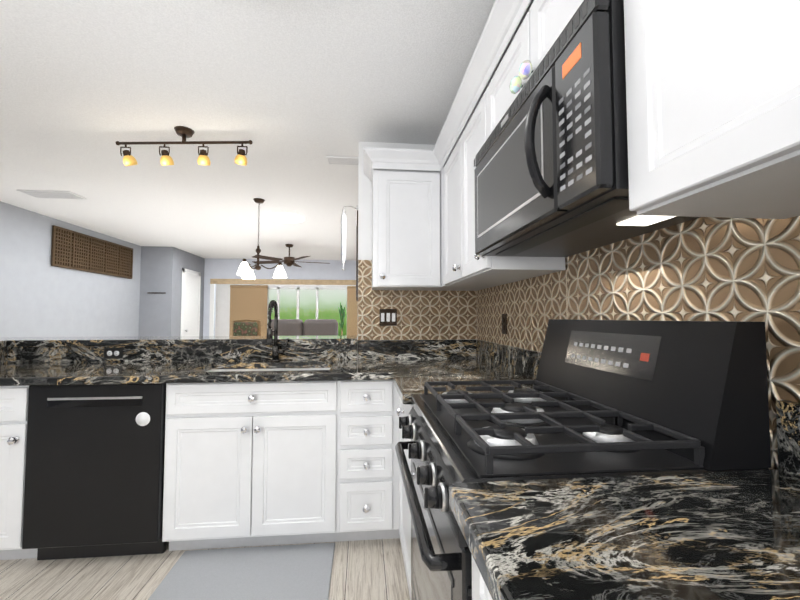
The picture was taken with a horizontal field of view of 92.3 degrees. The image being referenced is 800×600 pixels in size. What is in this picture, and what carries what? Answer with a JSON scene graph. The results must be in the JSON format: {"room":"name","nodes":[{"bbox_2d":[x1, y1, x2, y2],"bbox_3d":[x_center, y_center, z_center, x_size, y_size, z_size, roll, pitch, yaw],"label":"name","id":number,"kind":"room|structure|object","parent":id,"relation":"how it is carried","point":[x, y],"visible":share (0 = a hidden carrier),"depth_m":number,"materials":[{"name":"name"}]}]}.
{"room":"kitchen","nodes":[
{"label":"kitchen","id":0,"kind":"room"},
{"bbox_2d":[0,201,140,337],"bbox_3d":[-4.139,0.076,2.075,0.120,2.440,9.420,0,-3,-5],"label":"wall","id":1,"kind":"structure","parent":0,"point":[40,296],"depth_m":4.76,"materials":[{"name":"paint"}]},
{"bbox_2d":[51,225,132,278],"bbox_3d":[-4.391,-0.641,5.582,0.035,0.505,1.648,0,-3,-5],"label":"wall art","id":2,"kind":"object","parent":1,"relation":"attached to","point":[71,249],"visible":1,"depth_m":5.40},
{"bbox_2d":[138,246,175,335],"bbox_3d":[-4.257,0.283,6.730,0.530,2.440,0.120,0,-3,-5],"label":"wall","id":3,"kind":"structure","parent":0,"point":[157,274],"depth_m":6.69,"materials":[{"name":"grey paint"}]},
{"bbox_2d":[174,248,204,335],"bbox_3d":[-4.117,0.314,7.421,0.120,2.440,1.228,0,-3,-5],"label":"wall","id":4,"kind":"structure","parent":0,"point":[189,261],"depth_m":7.14,"materials":[{"name":"grey paint"}]},
{"bbox_2d":[180,268,200,335],"bbox_3d":[-4.020,0.480,7.427,0.071,2.110,0.780,0,-3,-5],"label":"door","id":5,"kind":"structure","parent":4,"relation":"attached to","point":[190,304],"depth_m":7.40,"materials":[{"name":"white wood"}]},
{"bbox_2d":[0,358,409,599],"bbox_3d":[-2.107,1.436,4.511,5.700,0.060,14.400,0,-3,-5],"label":"floor","id":6,"kind":"structure","parent":0,"point":[368,569],"depth_m":1.79,"materials":[{"name":"wood"}]},
{"bbox_2d":[22,384,166,559],"bbox_3d":[-1.521,0.865,2.151,0.614,0.872,0.576,0,-3,-5],"label":"dishwasher","id":7,"kind":"object","parent":6,"relation":"on","point":[94,476],"visible":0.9,"depth_m":1.87,"materials":[{"name":"black metal"}]},
{"bbox_2d":[148,543,334,599],"bbox_3d":[-0.687,1.272,1.629,0.760,0.012,0.745,0,-3,-5],"label":"kitchen mat","id":8,"kind":"object","parent":6,"relation":"on","point":[295,572],"visible":1,"depth_m":1.78,"materials":[{"name":"grey fabric"}]},
{"bbox_2d":[232,319,260,335],"bbox_3d":[-3.637,1.020,8.883,0.664,1.160,0.630,0,-3,-5],"label":"rattan armchair","id":9,"kind":"object","parent":6,"relation":"on","point":[246,327],"visible":0.23,"depth_m":9.04,"materials":[{"name":"wicker"}]},
{"bbox_2d":[0,300,496,559],"bbox_3d":[-1.104,0.655,2.397,3.349,1.314,1.056,0,-3,-5],"label":"base unit","id":10,"kind":"object","parent":6,"relation":"on","point":[271,439],"depth_m":1.98,"materials":[{"name":"white paint"}]},
{"bbox_2d":[104,348,122,358],"bbox_3d":[-1.843,0.342,2.468,0.115,0.070,0.010,0,-3,-5],"label":"outlet","id":11,"kind":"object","parent":10,"relation":"attached to","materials":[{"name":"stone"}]},
{"bbox_2d":[268,319,337,335],"bbox_3d":[-2.468,1.075,10.008,1.980,1.150,0.970,0,-3,-5],"label":"loveseat","id":12,"kind":"object","parent":6,"relation":"on","point":[308,327],"visible":0.27,"depth_m":9.57,"materials":[{"name":"grey fabric"}]},
{"bbox_2d":[337,301,347,335],"bbox_3d":[-1.625,0.849,10.767,0.360,1.668,0.360,0,-3,-5],"label":"potted plant","id":13,"kind":"object","parent":6,"relation":"on","point":[342,314],"visible":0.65,"depth_m":10.75,"materials":[{"name":"plant"}]},
{"bbox_2d":[388,344,541,599],"bbox_3d":[0.311,0.759,1.723,0.660,1.045,0.544,0,-3,-5],"label":"base unit","id":14,"kind":"object","parent":6,"relation":"on","point":[410,366],"depth_m":2.03,"materials":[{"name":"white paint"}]},
{"bbox_2d":[395,319,770,599],"bbox_3d":[0.345,0.655,1.069,0.668,1.195,0.758,0,-3,-5],"label":"gas range","id":15,"kind":"object","parent":6,"relation":"on","point":[605,398],"visible":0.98,"depth_m":0.84,"materials":[{"name":"black metal"}]},
{"bbox_2d":[437,392,799,599],"bbox_3d":[0.462,0.687,0.115,0.664,1.045,1.144,0,-3,-5],"label":"base unit","id":16,"kind":"object","parent":6,"relation":"on","point":[733,535],"depth_m":0.52,"materials":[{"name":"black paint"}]},
{"bbox_2d":[0,0,495,259],"bbox_3d":[-2.107,-1.071,4.622,5.700,0.080,14.400,0,-3,-5],"label":"ceiling","id":17,"kind":"structure","parent":0,"point":[296,92],"depth_m":2.25,"materials":[{"name":"white paint"}]},
{"bbox_2d":[17,190,86,199],"bbox_3d":[-3.491,-1.058,3.866,0.480,0.012,0.240,0,-3,-5],"label":"ceiling vent","id":18,"kind":"object","parent":17,"relation":"in","point":[53,194],"visible":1,"depth_m":3.84,"materials":[{"name":"white metal"}]},
{"bbox_2d":[115,126,252,165],"bbox_3d":[-1.430,-1.005,2.561,0.906,0.234,0.174,0,-3,-5],"label":"track light","id":19,"kind":"object","parent":17,"relation":"attached to","point":[183,132],"visible":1,"depth_m":2.53,"materials":[{"name":"yellow glass"}]},
{"bbox_2d":[237,198,286,278],"bbox_3d":[-1.445,-0.648,4.014,0.498,0.819,0.515,0,-3,-5],"label":"light","id":20,"kind":"object","parent":17,"relation":"hanging from","point":[245,270],"visible":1,"depth_m":4.01,"materials":[{"name":"white glass"}]},
{"bbox_2d":[252,244,329,266],"bbox_3d":[-1.887,-0.758,6.599,1.352,0.369,1.307,0,-3,-5],"label":"room ceiling fan","id":21,"kind":"object","parent":17,"relation":"hanging from","point":[289,261],"visible":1,"depth_m":6.50,"materials":[{"name":"brown metal"}]},
{"bbox_2d":[326,156,358,164],"bbox_3d":[-0.388,-1.095,3.028,0.380,0.012,0.140,0,-3,-5],"label":"ceiling vent","id":22,"kind":"object","parent":17,"relation":"in","point":[339,160],"visible":0.65,"depth_m":3.00,"materials":[{"name":"white metal"}]},
{"bbox_2d":[203,258,355,335],"bbox_3d":[-2.170,0.353,8.283,4.160,2.440,0.120,0,-3,-5],"label":"wall","id":23,"kind":"structure","parent":0,"point":[229,268],"depth_m":8.21,"materials":[{"name":"paint"}]},
{"bbox_2d":[209,279,355,335],"bbox_3d":[-2.236,0.564,8.194,3.515,2.010,0.023,0,-3,-5],"label":"trim","id":24,"kind":"structure","parent":23,"relation":"attached to","point":[277,281],"depth_m":8.16,"materials":[{"name":"brown wood"}]},
{"bbox_2d":[215,284,355,335],"bbox_3d":[-2.688,0.482,11.184,5.200,2.440,0.100,0,-3,-5],"label":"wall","id":25,"kind":"structure","parent":0,"point":[222,322],"depth_m":10.93,"materials":[{"name":"white paint"}]},
{"bbox_2d":[229,285,267,335],"bbox_3d":[-4.318,0.385,10.953,1.030,1.613,0.070,0,-3,-5],"label":"window blind","id":26,"kind":"object","parent":25,"relation":"attached to","point":[248,301],"visible":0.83,"depth_m":10.96,"materials":[{"name":"beige fabric"}]},
{"bbox_2d":[267,287,357,357],"bbox_3d":[-2.688,0.661,11.176,4.370,2.080,0.060,0,-3,-5],"label":"window frames","id":27,"kind":"structure","parent":25,"relation":"in","point":[318,303],"depth_m":11.19,"materials":[{"name":"white plastic"}]},
{"bbox_2d":[347,286,357,334],"bbox_3d":[-1.038,0.399,11.265,1.020,1.613,0.070,0,-3,-5],"label":"window blind","id":28,"kind":"object","parent":27,"relation":"attached to","point":[352,315],"visible":0.3,"depth_m":11.23,"materials":[{"name":"beige fabric"}]},
{"bbox_2d":[358,142,476,339],"bbox_3d":[0.123,0.107,2.751,0.845,2.440,0.120,0,-3,-5],"label":"wall","id":29,"kind":"structure","parent":0,"point":[364,218],"depth_m":2.69,"materials":[{"name":"white paint"}]},
{"bbox_2d":[341,206,357,300],"bbox_3d":[-0.356,-0.332,2.709,0.119,0.671,0.112,0,-3,-5],"label":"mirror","id":30,"kind":"object","parent":29,"relation":"attached to","point":[343,234],"visible":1,"depth_m":2.67,"materials":[{"name":"white"}]},
{"bbox_2d":[368,148,439,290],"bbox_3d":[0.042,-0.481,2.492,0.440,0.811,0.408,0,-3,-5],"label":"upper cabinet","id":31,"kind":"object","parent":29,"relation":"attached to","point":[405,183],"depth_m":2.36,"materials":[{"name":"white paint"}]},
{"bbox_3d":[0.837,0.000,0.351,0.120,2.440,5.040,0,-3,-5],"label":"wall","id":32,"kind":"structure","parent":0,"visible":0},
{"bbox_2d":[358,260,473,339],"bbox_3d":[0.114,0.001,2.689,0.810,0.554,0.002,0,-3,-5],"label":"backsplash","id":33,"kind":"structure","parent":32,"relation":"attached to","point":[421,315],"depth_m":2.68,"materials":[{"name":"brown tile"}]},
{"bbox_2d":[379,309,396,325],"bbox_3d":[-0.082,0.120,2.659,0.120,0.115,0.010,0,-3,-5],"label":"light switch","id":34,"kind":"object","parent":33,"relation":"attached to","point":[388,317],"visible":1,"depth_m":2.66,"materials":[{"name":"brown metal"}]},
{"bbox_2d":[440,120,502,287],"bbox_3d":[0.439,-0.498,2.110,0.318,0.811,0.419,0,-3,-5],"label":"upper cabinet","id":35,"kind":"object","parent":32,"relation":"attached to","point":[449,278],"depth_m":2.20,"materials":[{"name":"white paint"}]},
{"bbox_2d":[484,0,523,142],"bbox_3d":[0.515,-0.757,1.330,0.318,0.362,0.398,0,-3,-5],"label":"upper cabinet","id":36,"kind":"object","parent":32,"relation":"attached to","point":[504,58],"depth_m":1.32,"materials":[{"name":"white paint"}]},
{"bbox_2d":[474,0,699,256],"bbox_3d":[0.478,-0.382,1.123,0.427,0.399,0.800,0,-3,-5],"label":"over-the-range microwave","id":37,"kind":"object","parent":36,"relation":"attached to","point":[551,175],"visible":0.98,"depth_m":0.88,"materials":[{"name":"black plastic"}]},
{"bbox_2d":[456,60,565,283],"bbox_3d":[0.477,-0.515,1.711,0.318,0.811,0.384,0,-3,-5],"label":"upper cabinet","id":38,"kind":"object","parent":32,"relation":"attached to","point":[473,268],"depth_m":1.73,"materials":[{"name":"white paint"}]},
{"bbox_2d":[520,0,583,85],"bbox_3d":[0.552,-0.774,0.938,0.318,0.362,0.390,0,-3,-5],"label":"upper cabinet","id":39,"kind":"object","parent":32,"relation":"attached to","point":[542,22],"depth_m":1.05,"materials":[{"name":"white paint"}]},
{"bbox_2d":[474,216,799,469],"bbox_3d":[0.691,0.156,1.162,0.002,1.000,3.136,0,-3,-5],"label":"backsplash","id":40,"kind":"structure","parent":32,"relation":"attached to","point":[722,269],"depth_m":0.96,"materials":[{"name":"brown tile"}]},
{"bbox_2d":[502,314,506,333],"bbox_3d":[0.590,0.136,2.181,0.010,0.115,0.070,0,-3,-5],"label":"outlet","id":41,"kind":"object","parent":40,"relation":"attached to","point":[504,323],"visible":1,"depth_m":2.17,"materials":[{"name":"brown metal"}]},
{"bbox_2d":[624,0,799,218],"bbox_3d":[0.590,-0.568,0.528,0.318,0.811,0.410,0,-3,-5],"label":"upper cabinet","id":42,"kind":"object","parent":32,"relation":"attached to","point":[713,104],"depth_m":0.56,"materials":[{"name":"white paint"}]},
{"label":"outside","id":43,"kind":"structure","parent":0,"visible":0},
{"bbox_2d":[269,289,357,342],"bbox_3d":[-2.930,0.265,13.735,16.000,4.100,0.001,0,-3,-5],"label":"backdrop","id":44,"kind":"structure","parent":43,"point":[283,301],"depth_m":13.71,"materials":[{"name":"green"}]}
]}

